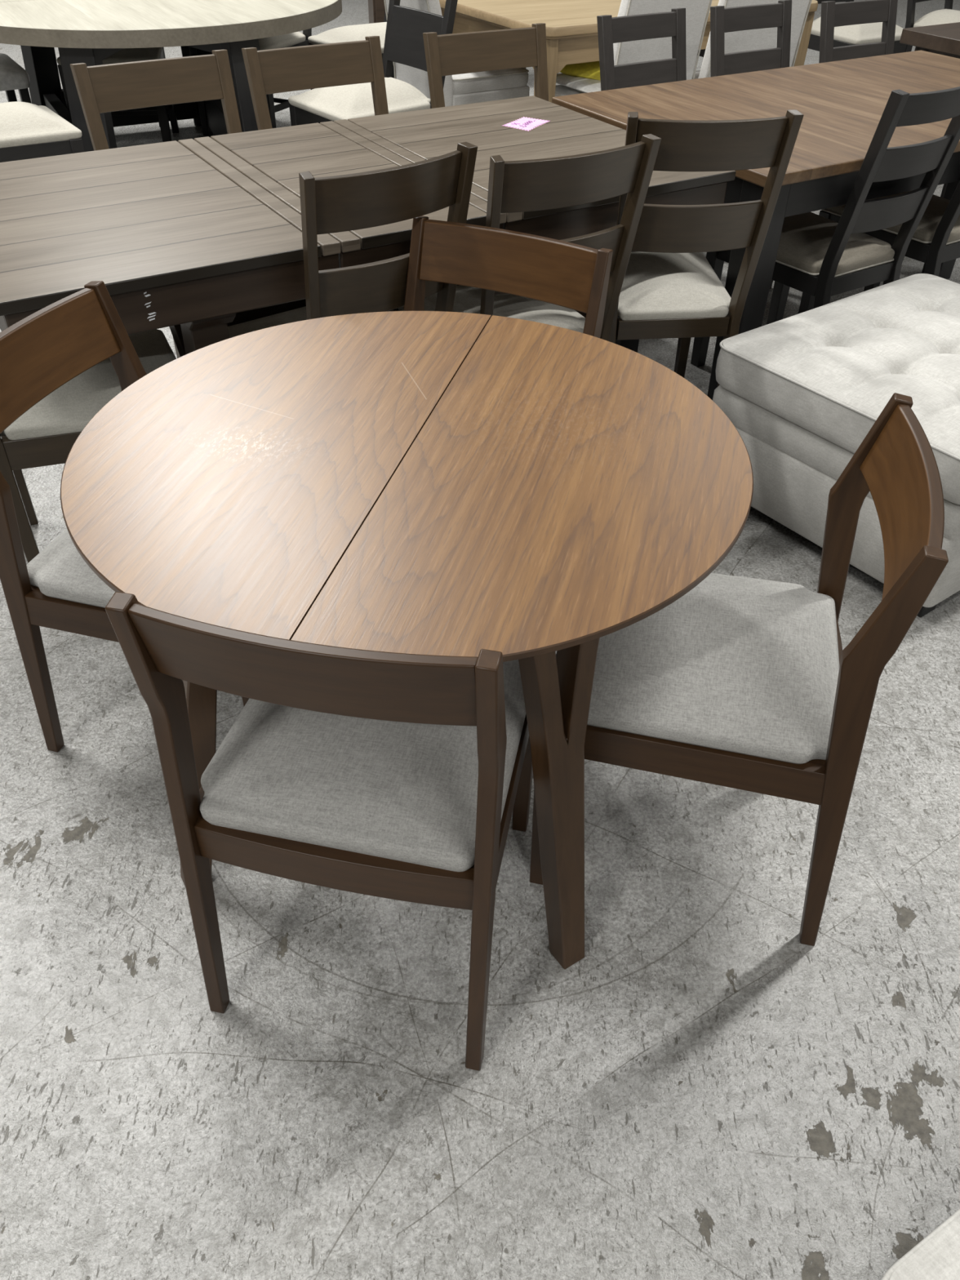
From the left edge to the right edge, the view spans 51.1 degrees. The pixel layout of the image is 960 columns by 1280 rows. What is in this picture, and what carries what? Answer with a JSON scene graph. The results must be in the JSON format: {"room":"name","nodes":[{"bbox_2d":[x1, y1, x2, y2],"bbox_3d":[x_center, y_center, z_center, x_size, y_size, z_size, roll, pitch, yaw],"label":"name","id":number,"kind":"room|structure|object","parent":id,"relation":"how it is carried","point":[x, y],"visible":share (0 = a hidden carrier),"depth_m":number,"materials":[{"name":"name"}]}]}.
{"room":"store","nodes":[
{"label":"store","id":0,"kind":"room"},
{"bbox_2d":[0,0,959,1279],"bbox_3d":[0.054,-2.673,5.593,28.000,0.100,28.000,1,40,0],"label":"floor","id":1,"kind":"structure","parent":0,"point":[709,1091],"depth_m":1.61,"materials":[{"name":"concrete"}]},
{"bbox_2d":[0,53,31,103],"bbox_3d":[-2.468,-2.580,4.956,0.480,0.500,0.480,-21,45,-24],"label":"covered chair","id":2,"kind":"object","parent":1,"relation":"on","point":[13,77],"visible":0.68,"depth_m":4.77,"materials":[{"name":"grey fabric"}]},
{"bbox_2d":[0,101,84,162],"bbox_3d":[-1.961,-2.048,3.934,0.636,1.020,0.492,-23,46,-26],"label":"chair","id":3,"kind":"object","parent":1,"relation":"on","point":[28,131],"visible":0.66,"depth_m":3.91,"materials":[{"name":"white fabric"}]},
{"bbox_2d":[0,328,176,563],"bbox_3d":[-0.982,-0.590,2.320,0.574,0.900,0.470,-16,43,-19],"label":"chair","id":4,"kind":"object","parent":1,"relation":"on","point":[45,434],"visible":0.37,"depth_m":2.22,"materials":[{"name":"fabric"}]},
{"bbox_2d":[56,47,179,142],"bbox_3d":[-1.896,-3.121,5.209,0.492,1.020,0.636,-4,40,-6],"label":"chair","id":5,"kind":"object","parent":1,"relation":"on","point":[126,55],"visible":0.17,"depth_m":5.17,"materials":[{"name":"black wood"}]},
{"bbox_2d":[0,280,248,752],"bbox_3d":[-0.570,-0.172,1.899,0.508,0.814,0.447,12,41,12],"label":"chair","id":6,"kind":"object","parent":1,"relation":"on","point":[46,349],"visible":0.45,"depth_m":1.77,"materials":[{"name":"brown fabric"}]},
{"bbox_2d":[70,48,242,358],"bbox_3d":[-0.863,-1.291,3.168,0.480,0.884,0.569,-22,45,-25],"label":"chair","id":7,"kind":"object","parent":1,"relation":"on","point":[111,87],"visible":0.16,"depth_m":3.08,"materials":[{"name":"brown wood"}]},
{"bbox_2d":[0,0,342,151],"bbox_3d":[-1.614,-2.768,4.999,1.890,0.760,1.890,-19,44,-22],"label":"round table","id":8,"kind":"object","parent":1,"relation":"on","point":[89,32],"visible":0.62,"depth_m":4.36,"materials":[{"name":"grey wood"}]},
{"bbox_2d":[188,28,312,136],"bbox_3d":[-1.216,-3.360,5.509,0.492,1.020,0.636,18,43,19],"label":"chair","id":9,"kind":"object","parent":1,"relation":"on","point":[296,38],"visible":0.12,"depth_m":5.48,"materials":[{"name":"black wood"}]},
{"bbox_2d":[241,35,388,130],"bbox_3d":[-0.409,-1.466,3.385,0.480,0.884,0.569,-22,45,-25],"label":"chair","id":10,"kind":"object","parent":1,"relation":"on","point":[278,70],"visible":0.15,"depth_m":3.30,"materials":[{"name":"brown wood"}]},
{"bbox_2d":[105,591,533,1071],"bbox_3d":[-0.156,0.163,1.513,0.447,0.814,0.508,9,41,9],"label":"chair","id":11,"kind":"object","parent":1,"relation":"on","point":[393,775],"visible":0.84,"depth_m":1.35,"materials":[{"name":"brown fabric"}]},
{"bbox_2d":[307,6,395,88],"bbox_3d":[-0.554,-3.338,5.499,0.636,1.020,0.492,-25,47,-27],"label":"chair","id":12,"kind":"object","parent":1,"relation":"on","point":[357,32],"visible":0.21,"depth_m":5.41,"materials":[{"name":"white fabric"}]},
{"bbox_2d":[227,142,477,337],"bbox_3d":[-0.342,-0.743,2.482,0.420,0.943,0.562,-26,47,-28],"label":"chair","id":13,"kind":"object","parent":1,"relation":"on","point":[378,197],"visible":0.26,"depth_m":2.11,"materials":[{"name":"brown wood"}]},
{"bbox_2d":[0,95,736,356],"bbox_3d":[-0.376,-0.913,2.826,1.860,0.760,0.967,-21,45,-24],"label":"table","id":14,"kind":"object","parent":1,"relation":"on","point":[210,228],"visible":0.58,"depth_m":2.39,"materials":[{"name":"wood"}]},
{"bbox_2d":[143,292,155,320],"bbox_3d":[-0.676,-0.683,2.056,0.021,0.060,0.001,-21,45,-24],"label":"residue","id":15,"kind":"object","parent":14,"relation":"attached to","point":[148,295],"visible":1,"depth_m":2.06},
{"bbox_2d":[501,116,551,131],"bbox_3d":[0.134,-1.534,2.984,0.098,0.003,0.146,21,44,22],"label":"price card","id":16,"kind":"object","parent":14,"relation":"on","point":[526,124],"visible":1,"depth_m":2.98,"materials":[{"name":"pink paper"}]},
{"bbox_2d":[288,0,457,125],"bbox_3d":[-0.454,-2.425,4.417,0.636,1.020,0.492,-26,47,-29],"label":"chair","id":17,"kind":"object","parent":1,"relation":"on","point":[406,26],"visible":0.46,"depth_m":4.36,"materials":[{"name":"white fabric"}]},
{"bbox_2d":[60,311,753,968],"bbox_3d":[-0.107,-0.007,1.758,1.009,0.760,1.009,10,41,10],"label":"round table","id":18,"kind":"object","parent":1,"relation":"on","point":[420,482],"visible":0.86,"depth_m":1.43,"materials":[{"name":"brown wood"}]},
{"bbox_2d":[368,0,526,71],"bbox_3d":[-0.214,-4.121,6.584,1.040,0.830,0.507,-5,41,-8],"label":"chair","id":19,"kind":"object","parent":1,"relation":"on","point":[376,9],"visible":0.02,"depth_m":6.35,"materials":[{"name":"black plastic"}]},
{"bbox_2d":[383,0,529,106],"bbox_3d":[-0.130,-2.882,4.945,0.640,1.050,0.457,-21,45,-24],"label":"chair","id":20,"kind":"object","parent":1,"relation":"on","point":[503,84],"visible":0.26,"depth_m":4.88,"materials":[{"name":"grey fabric"}]},
{"bbox_2d":[422,22,548,108],"bbox_3d":[0.145,-1.657,3.626,0.480,0.884,0.569,-20,44,-23],"label":"chair","id":21,"kind":"object","parent":1,"relation":"on","point":[452,54],"visible":0.19,"depth_m":3.54,"materials":[{"name":"brown wood"}]},
{"bbox_2d":[404,215,613,337],"bbox_3d":[-0.040,-0.412,2.198,0.447,0.814,0.508,18,43,19],"label":"chair","id":22,"kind":"object","parent":1,"relation":"on","point":[575,277],"visible":0.2,"depth_m":2.12,"materials":[{"name":"brown wood"}]},
{"bbox_2d":[393,133,661,341],"bbox_3d":[0.081,-0.861,2.645,0.434,0.927,0.562,-19,44,-23],"label":"chair","id":23,"kind":"object","parent":1,"relation":"on","point":[560,182],"visible":0.38,"depth_m":2.27,"materials":[{"name":"dark stained wood"},{"name":"cream linen"}]},
{"bbox_2d":[439,0,817,102],"bbox_3d":[0.653,-2.885,5.191,1.665,0.760,1.230,-21,45,-24],"label":"table","id":24,"kind":"object","parent":1,"relation":"on","point":[571,25],"visible":0.2,"depth_m":4.51,"materials":[{"name":"beige wood"}]},
{"bbox_2d":[555,0,712,97],"bbox_3d":[0.636,-2.522,4.536,0.457,1.050,0.640,-21,45,-24],"label":"chair","id":25,"kind":"object","parent":1,"relation":"on","point":[660,48],"visible":0.06,"depth_m":4.23,"materials":[{"name":"grey fabric"}]},
{"bbox_2d":[555,73,600,93],"bbox_3d":[0.560,-2.560,4.595,0.379,0.031,0.448,-21,45,-24],"label":"plastic bag","id":26,"kind":"object","parent":25,"relation":"on","point":[582,84],"visible":0.18,"depth_m":4.52,"materials":[{"name":"white plastic"}]},
{"bbox_2d":[560,61,600,79],"bbox_3d":[0.538,-2.680,4.661,0.240,0.093,0.339,21,44,22],"label":"cushion","id":27,"kind":"object","parent":26,"relation":"on","point":[591,70],"visible":0.27,"depth_m":4.57,"materials":[{"name":"fabric"}]},
{"bbox_2d":[596,8,686,90],"bbox_3d":[0.735,-1.814,3.808,0.424,0.908,0.573,-22,45,-25],"label":"chair","id":28,"kind":"object","parent":1,"relation":"on","point":[611,30],"visible":0.23,"depth_m":3.73,"materials":[{"name":"dark stained wood"},{"name":"cream linen"}]},
{"bbox_2d":[697,48,705,57],"bbox_3d":[1.478,-3.532,5.778,0.492,1.020,0.636,-21,45,-24],"label":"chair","id":29,"kind":"object","parent":1,"relation":"on","point":[702,51],"visible":0.02,"depth_m":5.78,"materials":[{"name":"black wood"}]},
{"bbox_2d":[608,109,804,386],"bbox_3d":[0.502,-1.008,2.807,0.415,0.958,0.562,-4,40,-6],"label":"chair","id":30,"kind":"object","parent":1,"relation":"on","point":[669,289],"visible":0.77,"depth_m":2.52,"materials":[{"name":"dark stained wood"},{"name":"cream linen"}]},
{"bbox_2d":[529,392,948,946],"bbox_3d":[0.384,0.038,1.674,0.508,0.814,0.447,9,41,9],"label":"chair","id":31,"kind":"object","parent":1,"relation":"on","point":[739,682],"visible":0.81,"depth_m":1.53,"materials":[{"name":"grey fabric"}]},
{"bbox_2d":[710,0,791,288],"bbox_3d":[1.187,-1.970,4.004,0.424,0.908,0.572,-21,45,-24],"label":"chair","id":32,"kind":"object","parent":1,"relation":"on","point":[722,20],"visible":0.19,"depth_m":3.93,"materials":[{"name":"dark charcoal painted wood"},{"name":"taupe fabric"}]},
{"bbox_2d":[692,0,812,79],"bbox_3d":[1.141,-2.682,4.738,0.457,1.050,0.640,-14,42,-17],"label":"chair","id":33,"kind":"object","parent":1,"relation":"on","point":[766,37],"visible":0.02,"depth_m":4.44,"materials":[{"name":"grey fabric"}]},
{"bbox_2d":[551,50,959,399],"bbox_3d":[1.244,-1.482,3.541,1.774,0.760,1.003,-21,45,-24],"label":"dining table","id":34,"kind":"object","parent":1,"relation":"on","point":[842,104],"visible":0.34,"depth_m":3.14,"materials":[{"name":"brown wood"}]},
{"bbox_2d":[690,86,959,367],"bbox_3d":[1.058,-1.242,3.108,0.409,0.945,0.591,-23,46,-26],"label":"chair","id":35,"kind":"object","parent":1,"relation":"on","point":[822,258],"visible":0.78,"depth_m":2.92,"materials":[{"name":"black wood"}]},
{"bbox_2d":[712,273,959,617],"bbox_3d":[1.194,-0.575,2.692,0.911,0.465,0.784,-25,47,-28],"label":"tufted ottoman","id":36,"kind":"object","parent":1,"relation":"on","point":[802,392],"visible":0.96,"depth_m":2.51,"materials":[{"name":"white fabric"}]},
{"bbox_2d":[807,0,912,53],"bbox_3d":[2.197,-3.691,5.984,0.492,1.020,0.636,-21,45,-24],"label":"chair","id":37,"kind":"object","parent":1,"relation":"on","point":[870,33],"visible":0.19,"depth_m":5.83,"materials":[{"name":"white fabric"}]},
{"bbox_2d":[798,181,959,313],"bbox_3d":[1.494,-1.429,3.341,0.409,0.945,0.591,-23,46,-26],"label":"chair","id":38,"kind":"object","parent":1,"relation":"on","point":[935,241],"visible":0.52,"depth_m":3.23,"materials":[{"name":"black painted wood"},{"name":"taupe fabric"}]},
{"bbox_2d":[818,0,946,197],"bbox_3d":[1.654,-2.071,4.136,0.424,0.908,0.572,-20,45,-23],"label":"chair","id":39,"kind":"object","parent":1,"relation":"on","point":[833,15],"visible":0.2,"depth_m":4.06,"materials":[{"name":"dark charcoal painted wood"},{"name":"taupe fabric"}]},
{"bbox_2d":[881,1208,959,1279],"bbox_3d":[0.871,0.769,1.097,0.911,0.454,0.508,-21,45,-24],"label":"ottoman","id":40,"kind":"object","parent":1,"relation":"on","point":[936,1256],"visible":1,"depth_m":0.96,"materials":[{"name":"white fabric"}]},
{"bbox_2d":[899,22,959,58],"bbox_3d":[2.791,-2.387,4.653,1.710,0.760,0.900,-21,45,-24],"label":"table","id":41,"kind":"object","parent":1,"relation":"on","point":[944,39],"visible":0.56,"depth_m":4.29,"materials":[{"name":"brown wood"}]},
{"bbox_2d":[904,0,959,28],"bbox_3d":[2.912,-3.812,6.145,0.492,1.020,0.636,-25,47,-28],"label":"chair","id":42,"kind":"object","parent":1,"relation":"on","point":[946,15],"visible":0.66,"depth_m":6.13,"materials":[{"name":"white fabric"}]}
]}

